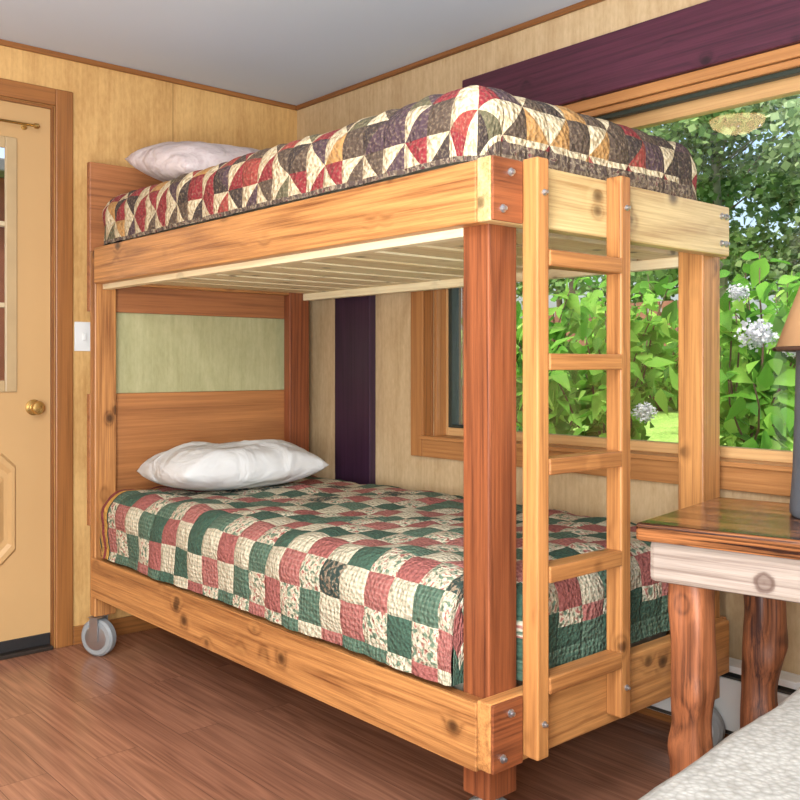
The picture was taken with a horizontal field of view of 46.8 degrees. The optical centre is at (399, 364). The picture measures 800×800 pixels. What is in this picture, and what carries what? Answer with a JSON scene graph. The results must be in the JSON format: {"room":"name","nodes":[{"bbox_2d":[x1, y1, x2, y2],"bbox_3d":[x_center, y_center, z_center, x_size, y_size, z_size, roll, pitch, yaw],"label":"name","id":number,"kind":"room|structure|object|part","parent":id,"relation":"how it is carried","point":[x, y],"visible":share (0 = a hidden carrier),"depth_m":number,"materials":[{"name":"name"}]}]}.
{"room":"bedroom","nodes":[
{"label":"bedroom","id":0,"kind":"room"},
{"bbox_2d":[0,45,296,647],"bbox_3d":[-1.954,-0.058,3.124,3.800,2.305,0.140,0,0,-41],"label":"wall","id":1,"kind":"structure","parent":0,"point":[116,114],"depth_m":3.69,"materials":[{"name":"brown wood"}]},
{"bbox_2d":[0,78,72,659],"bbox_3d":[-1.698,0.015,3.308,1.028,2.160,0.183,0,0,-41],"label":"door","id":2,"kind":"structure","parent":1,"relation":"in","point":[27,390],"depth_m":3.54,"materials":[{"name":"beige paint"}]},
{"bbox_3d":[-1.552,0.540,3.398,0.275,0.420,0.012,0,0,-41],"label":"panel","id":3,"kind":"part","parent":2,"relation":"part of","materials":[{"name":"beige paint"}]},
{"bbox_3d":[-1.682,-0.378,3.284,0.624,0.959,0.014,0,0,-41],"label":"lite frame","id":4,"kind":"part","parent":2,"relation":"part of","materials":[{"name":"paint"}]},
{"bbox_2d":[0,119,39,129],"bbox_3d":[-1.658,-0.905,3.276,0.744,0.023,0.055,0,0,-41],"label":"curtain rod","id":5,"kind":"object","parent":2,"relation":"attached to","point":[23,125],"visible":1,"depth_m":3.47,"materials":[{"name":"gold metal"}]},
{"bbox_3d":[-1.381,0.162,3.511,0.060,0.060,0.068,0,0,-41],"label":"knob","id":6,"kind":"part","parent":2,"relation":"part of","materials":[{"name":"gold metal"}]},
{"bbox_2d":[74,322,89,350],"bbox_3d":[-1.245,-0.113,3.646,0.077,0.115,0.016,0,0,-41],"label":"light switch","id":7,"kind":"object","parent":1,"relation":"attached to","point":[81,329],"visible":0.79,"depth_m":3.64,"materials":[{"name":"white plastic"}]},
{"bbox_2d":[73,615,159,644],"bbox_3d":[-0.884,1.060,3.965,1.056,0.070,0.014,0,0,-41],"label":"baseboard","id":8,"kind":"structure","parent":1,"relation":"attached to","point":[128,624],"depth_m":3.75,"materials":[{"name":"brown wood"}]},
{"bbox_2d":[0,39,295,109],"bbox_3d":[-1.871,-1.200,3.094,3.684,0.020,0.016,0,0,-41],"label":"trim","id":9,"kind":"structure","parent":1,"relation":"attached to","point":[6,43],"depth_m":3.79,"materials":[{"name":"brown wood"}]},
{"bbox_2d":[0,0,583,105],"bbox_3d":[-0.315,-1.250,1.370,3.940,0.080,4.940,0,0,-41],"label":"ceiling","id":10,"kind":"structure","parent":0,"point":[294,52],"depth_m":3.36,"materials":[{"name":"grey paint"}]},
{"bbox_2d":[0,628,670,799],"bbox_3d":[-0.315,1.135,1.370,3.940,0.080,4.940,0,0,-41],"label":"floor","id":11,"kind":"structure","parent":0,"point":[160,715],"depth_m":2.67,"materials":[{"name":"laminate"}]},
{"bbox_2d":[81,155,729,799],"bbox_3d":[-0.109,0.163,3.041,1.050,1.865,2.168,0,0,-41],"label":"bunk bed","id":12,"kind":"object","parent":11,"relation":"on","point":[199,332],"visible":0.71,"depth_m":2.36,"materials":[{"name":"red wood"}]},
{"bbox_3d":[-1.126,0.258,3.505,0.085,1.375,0.045,0,0,-41],"label":"post","id":13,"kind":"part","parent":12,"relation":"part of","materials":[{"name":"brown wood"}]},
{"bbox_3d":[-0.813,-0.487,3.830,0.985,0.566,0.029,0,0,-41],"label":"headboard panel","id":14,"kind":"part","parent":12,"relation":"part of","materials":[{"name":"brown wood"}]},
{"bbox_3d":[-0.813,0.360,3.830,0.985,0.500,0.029,0,0,-41],"label":"headboard panel","id":15,"kind":"part","parent":12,"relation":"part of","materials":[{"name":"brown wood"}]},
{"bbox_3d":[-0.794,-0.367,3.793,0.793,0.125,0.038,0,0,-41],"label":"rail","id":16,"kind":"part","parent":12,"relation":"part of","materials":[{"name":"brown wood"}]},
{"bbox_3d":[-0.494,0.794,2.716,0.010,0.146,1.994,0,0,-41],"label":"rail","id":17,"kind":"part","parent":12,"relation":"part of","materials":[{"name":"brown wood"}]},
{"bbox_3d":[-0.475,0.794,2.724,0.029,0.145,1.981,0,0,-41],"label":"rail","id":18,"kind":"part","parent":12,"relation":"part of","materials":[{"name":"brown wood"}]},
{"bbox_3d":[-0.475,-0.370,2.716,0.039,0.134,1.969,0,0,-41],"label":"rail","id":19,"kind":"part","parent":12,"relation":"part of","materials":[{"name":"brown wood"}]},
{"bbox_2d":[122,161,469,240],"bbox_3d":[-0.153,-0.438,3.039,0.790,0.204,1.830,0,0,-41],"label":"mattress","id":20,"kind":"object","parent":12,"relation":"on","point":[453,163],"visible":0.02,"depth_m":2.51,"materials":[{"name":"fabric"}]},
{"bbox_2d":[102,85,696,245],"bbox_3d":[-0.138,-0.547,2.995,0.941,0.213,1.974,0,0,-41],"label":"quilt","id":21,"kind":"object","parent":20,"relation":"on","point":[473,122],"visible":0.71,"depth_m":2.29,"materials":[{"name":"multicoloured fabric"}]},
{"bbox_2d":[125,141,259,181],"bbox_3d":[-0.606,-0.740,3.592,0.800,0.229,0.450,0,0,-44],"label":"pillow","id":22,"kind":"object","parent":21,"relation":"on","point":[165,161],"visible":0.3,"depth_m":3.29,"materials":[{"name":"white fabric"}]},
{"bbox_3d":[-0.458,0.258,4.093,0.105,1.375,0.045,0,0,-41],"label":"post","id":23,"kind":"part","parent":12,"relation":"part of","materials":[{"name":"red wood"}]},
{"bbox_2d":[127,566,666,690],"bbox_3d":[-0.132,0.665,3.084,0.860,0.290,1.810,0,0,-41],"label":"mattress","id":24,"kind":"object","parent":12,"relation":"on","point":[661,634],"visible":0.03,"depth_m":2.58,"materials":[{"name":"fabric"}]},
{"bbox_2d":[99,475,669,685],"bbox_3d":[-0.124,0.578,3.042,1.018,0.259,2.002,0,0,-41],"label":"quilt","id":25,"kind":"object","parent":24,"relation":"on","point":[375,571],"visible":0.75,"depth_m":2.49,"materials":[{"name":"multicoloured fabric"}]},
{"bbox_2d":[137,439,327,490],"bbox_3d":[-0.636,0.377,3.527,0.620,0.184,0.420,0,0,-39],"label":"pillow","id":26,"kind":"object","parent":25,"relation":"on","point":[194,465],"visible":1,"depth_m":3.36,"materials":[{"name":"white fabric"}]},
{"bbox_3d":[0.199,0.258,2.050,0.090,1.375,0.080,0,0,-41],"label":"post","id":27,"kind":"part","parent":12,"relation":"part of","materials":[{"name":"red wood"}]},
{"bbox_3d":[0.293,0.200,1.995,0.038,1.290,0.044,0,0,-41],"label":"ladder leg","id":28,"kind":"part","parent":12,"relation":"part of","materials":[{"name":"brown wood"}]},
{"bbox_3d":[0.541,0.785,2.271,0.975,0.146,0.039,0,0,-41],"label":"rail","id":29,"kind":"part","parent":12,"relation":"part of","materials":[{"name":"brown wood"}]},
{"bbox_3d":[0.541,-0.371,2.271,0.975,0.137,0.039,0,0,-41],"label":"rail","id":30,"kind":"part","parent":12,"relation":"part of","materials":[{"name":"brown wood"}]},
{"bbox_3d":[0.519,0.193,2.194,0.038,1.275,0.044,0,0,-41],"label":"ladder leg","id":31,"kind":"part","parent":12,"relation":"part of","materials":[{"name":"brown wood"}]},
{"bbox_3d":[0.268,0.794,3.379,0.038,0.146,1.981,0,0,-41],"label":"rail","id":32,"kind":"part","parent":12,"relation":"part of","materials":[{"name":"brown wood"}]},
{"bbox_3d":[0.848,0.258,2.622,0.090,1.375,0.080,0,0,-41],"label":"post","id":33,"kind":"part","parent":12,"relation":"part of","materials":[{"name":"brown wood"}]},
{"bbox_2d":[636,497,799,777],"bbox_3d":[0.906,0.720,2.001,0.620,0.760,0.500,0,0,39],"label":"side table","id":34,"kind":"object","parent":11,"relation":"on","point":[748,548],"visible":0.77,"depth_m":1.99,"materials":[{"name":"brown wood"}]},
{"bbox_3d":[0.642,0.747,2.022,0.103,0.699,0.105,0,0,39],"label":"leg","id":35,"kind":"part","parent":34,"relation":"part of","materials":[{"name":"brown wood"}]},
{"bbox_3d":[0.880,0.749,2.238,0.113,0.701,0.108,0,0,39],"label":"leg","id":36,"kind":"part","parent":34,"relation":"part of","materials":[{"name":"brown wood"}]},
{"bbox_2d":[772,286,799,518],"bbox_3d":[1.004,0.038,2.052,0.330,0.602,0.330,0,0,-41],"label":"table lamp","id":37,"kind":"object","parent":34,"relation":"on","point":[789,340],"visible":1,"depth_m":2.06,"materials":[{"name":"grey ceramic"}]},
{"bbox_3d":[1.004,-0.147,2.052,0.316,0.221,0.316,0,0,-41],"label":"lamp shade","id":38,"kind":"part","parent":37,"relation":"part of","materials":[{"name":"fabric"}]},
{"bbox_3d":[0.562,0.847,0.415,1.280,0.495,1.870,0,0,43],"label":"bed","id":39,"kind":"object","parent":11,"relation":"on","visible":0},
{"bbox_2d":[638,688,799,799],"bbox_3d":[0.568,0.751,0.429,1.426,0.449,2.034,0,0,43],"label":"bedspread","id":40,"kind":"object","parent":39,"relation":"on","point":[760,760],"visible":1,"depth_m":1.23,"materials":[{"name":"white fabric"}]},
{"bbox_2d":[297,0,799,674],"bbox_3d":[1.111,-0.058,2.627,0.140,2.305,4.940,0,0,-41],"label":"wall","id":41,"kind":"structure","parent":0,"point":[574,493],"depth_m":3.65,"materials":[{"name":"brown wood"}]},
{"bbox_2d":[335,295,375,484],"bbox_3d":[-0.194,0.263,3.975,0.035,1.665,0.241,0,0,-41],"label":"curtain","id":42,"kind":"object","parent":41,"relation":"attached to","point":[355,317],"depth_m":3.94,"materials":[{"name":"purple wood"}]},
{"bbox_2d":[296,0,604,110],"bbox_3d":[1.065,-1.200,2.560,0.016,0.020,4.700,0,0,-41],"label":"trim","id":43,"kind":"structure","parent":41,"relation":"attached to","point":[583,4],"depth_m":3.51,"materials":[{"name":"brown wood"}]},
{"bbox_2d":[411,43,799,496],"bbox_3d":[0.779,-0.258,2.977,0.175,1.239,2.065,0,0,-41],"label":"window","id":44,"kind":"structure","parent":41,"relation":"in","point":[758,78],"depth_m":2.94,"materials":[{"name":"brown wood"}]},
{"bbox_3d":[0.795,-0.263,2.985,0.004,1.015,1.735,0,0,-41],"label":"pane","id":45,"kind":"part","parent":44,"relation":"part of","materials":[{"name":"clear glass"}]},
{"bbox_2d":[462,0,799,105],"bbox_3d":[1.429,-0.973,2.134,0.035,0.190,3.580,0,0,-41],"label":"valance","id":46,"kind":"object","parent":41,"relation":"attached to","point":[710,33],"depth_m":2.84,"materials":[{"name":"purple wood"}]},
{"bbox_2d":[637,708,728,738],"bbox_3d":[1.066,1.060,2.561,0.014,0.070,4.700,0,0,-41],"label":"baseboard","id":47,"kind":"structure","parent":41,"relation":"attached to","point":[646,711],"depth_m":2.86,"materials":[{"name":"brown wood"}]},
{"bbox_2d":[646,657,799,734],"bbox_3d":[0.726,0.954,2.880,0.074,0.223,1.190,0,0,-41],"label":"baseboard heater","id":48,"kind":"object","parent":41,"relation":"attached to","point":[727,704],"visible":0.08,"depth_m":2.60,"materials":[{"name":"white metal"}]},
{"label":"outside","id":49,"kind":"structure","parent":0,"visible":0},
{"bbox_2d":[461,319,792,450],"bbox_3d":[-0.167,-0.087,16.070,30.000,2.574,34.800,0,0,-41],"label":"lawn","id":50,"kind":"structure","parent":49,"point":[665,429],"depth_m":6.92,"materials":[{"name":"green plant"}]},
{"bbox_2d":[0,158,4,380],"bbox_3d":[-3.303,-0.025,5.941,3.400,2.450,1.750,0,0,-41],"label":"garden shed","id":51,"kind":"object","parent":50,"relation":"on","point":[2,160],"visible":0.02,"depth_m":5.77,"materials":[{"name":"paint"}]},
{"bbox_2d":[462,287,463,424],"bbox_3d":[0.376,-0.135,4.565,0.100,2.670,0.100,0,0,-41],"label":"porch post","id":52,"kind":"object","parent":50,"relation":"on","point":[462,287],"visible":0.02,"depth_m":4.56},
{"bbox_2d":[461,312,522,424],"bbox_3d":[0.390,0.046,6.506,1.149,1.253,1.204,0,0,20],"label":"shrub","id":53,"kind":"object","parent":50,"relation":"on","point":[521,313],"visible":0.02,"depth_m":6.48,"materials":[{"name":"green plant"}]},
{"bbox_2d":[461,277,595,434],"bbox_3d":[0.802,0.083,5.733,1.094,1.239,1.281,0,0,31],"label":"shrub","id":54,"kind":"object","parent":50,"relation":"on","point":[569,312],"visible":0.17,"depth_m":5.46,"materials":[{"name":"green plant"}]},
{"bbox_2d":[519,278,582,300],"bbox_3d":[1.774,-4.396,18.315,4.463,8.377,4.029,0,0,-27],"label":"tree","id":55,"kind":"object","parent":50,"relation":"on","point":[562,279],"visible":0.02,"depth_m":17.54,"materials":[{"name":"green plant"}]},
{"bbox_2d":[518,269,668,306],"bbox_3d":[4.304,-5.673,22.901,5.386,10.198,6.167,0,0,-25],"label":"tree","id":56,"kind":"object","parent":50,"relation":"on","point":[558,302],"visible":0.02,"depth_m":23.22,"materials":[{"name":"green plant"}]},
{"bbox_2d":[516,125,677,341],"bbox_3d":[3.546,-4.113,16.184,4.356,7.989,4.348,0,0,-41],"label":"tree","id":57,"kind":"object","parent":50,"relation":"on","point":[585,287],"visible":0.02,"depth_m":15.02,"materials":[{"name":"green plant"}]},
{"bbox_2d":[549,275,677,439],"bbox_3d":[1.167,0.066,4.981,1.017,1.353,0.764,0,0,-41],"label":"shrub","id":58,"kind":"object","parent":50,"relation":"on","point":[590,401],"visible":0.44,"depth_m":4.83,"materials":[{"name":"green plant"}]},
{"bbox_2d":[549,300,677,360],"bbox_3d":[2.518,-0.241,10.958,0.070,0.957,2.020,0,0,-41],"label":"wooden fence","id":59,"kind":"object","parent":50,"relation":"on","point":[665,303],"visible":0.06,"depth_m":10.65,"materials":[{"name":"brown wood"}]},
{"bbox_2d":[579,271,677,410],"bbox_3d":[2.219,-0.219,7.877,1.448,1.321,1.170,0,0,5],"label":"shrub","id":60,"kind":"object","parent":50,"relation":"on","point":[665,384],"visible":0.14,"depth_m":7.74,"materials":[{"name":"green plant"}]},
{"bbox_2d":[604,96,799,299],"bbox_3d":[4.764,-4.395,14.392,4.732,8.437,4.373,0,0,-36],"label":"tree","id":61,"kind":"object","parent":50,"relation":"on","point":[697,131],"visible":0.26,"depth_m":14.05,"materials":[{"name":"green plant"}]},
{"bbox_2d":[640,95,799,298],"bbox_3d":[6.602,-5.496,20.454,5.912,9.800,5.783,0,0,23],"label":"tree","id":62,"kind":"object","parent":50,"relation":"on","point":[774,214],"visible":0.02,"depth_m":20.43,"materials":[{"name":"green plant"}]},
{"bbox_2d":[654,253,795,450],"bbox_3d":[1.617,0.084,4.281,0.854,1.211,0.968,0,0,-41],"label":"shrub","id":63,"kind":"object","parent":50,"relation":"on","point":[765,425],"visible":0.68,"depth_m":4.26,"materials":[{"name":"green plant"}]},
{"bbox_2d":[674,251,799,405],"bbox_3d":[2.474,-0.122,6.142,1.199,1.251,1.059,0,0,-41],"label":"shrub","id":64,"kind":"object","parent":50,"relation":"on","point":[789,295],"visible":0.06,"depth_m":6.12,"materials":[{"name":"green plant"}]},
{"bbox_2d":[722,94,799,301],"bbox_3d":[6.302,-4.013,12.476,3.543,7.789,3.982,0,0,-41],"label":"tree","id":65,"kind":"object","parent":50,"relation":"on","point":[785,145],"visible":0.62,"depth_m":12.85,"materials":[{"name":"green plant"}]},
{"bbox_2d":[733,271,799,333],"bbox_3d":[3.259,-0.197,7.519,1.078,1.168,1.276,0,0,-41],"label":"shrub","id":66,"kind":"object","parent":50,"relation":"on","point":[781,292],"visible":0.06,"depth_m":7.56,"materials":[{"name":"green plant"}]},
{"bbox_2d":[735,151,799,235],"bbox_3d":[9.418,-5.673,16.747,5.838,10.146,6.114,0,0,31],"label":"tree","id":67,"kind":"object","parent":50,"relation":"on","point":[766,165],"visible":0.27,"depth_m":16.56,"materials":[{"name":"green plant"}]}
]}

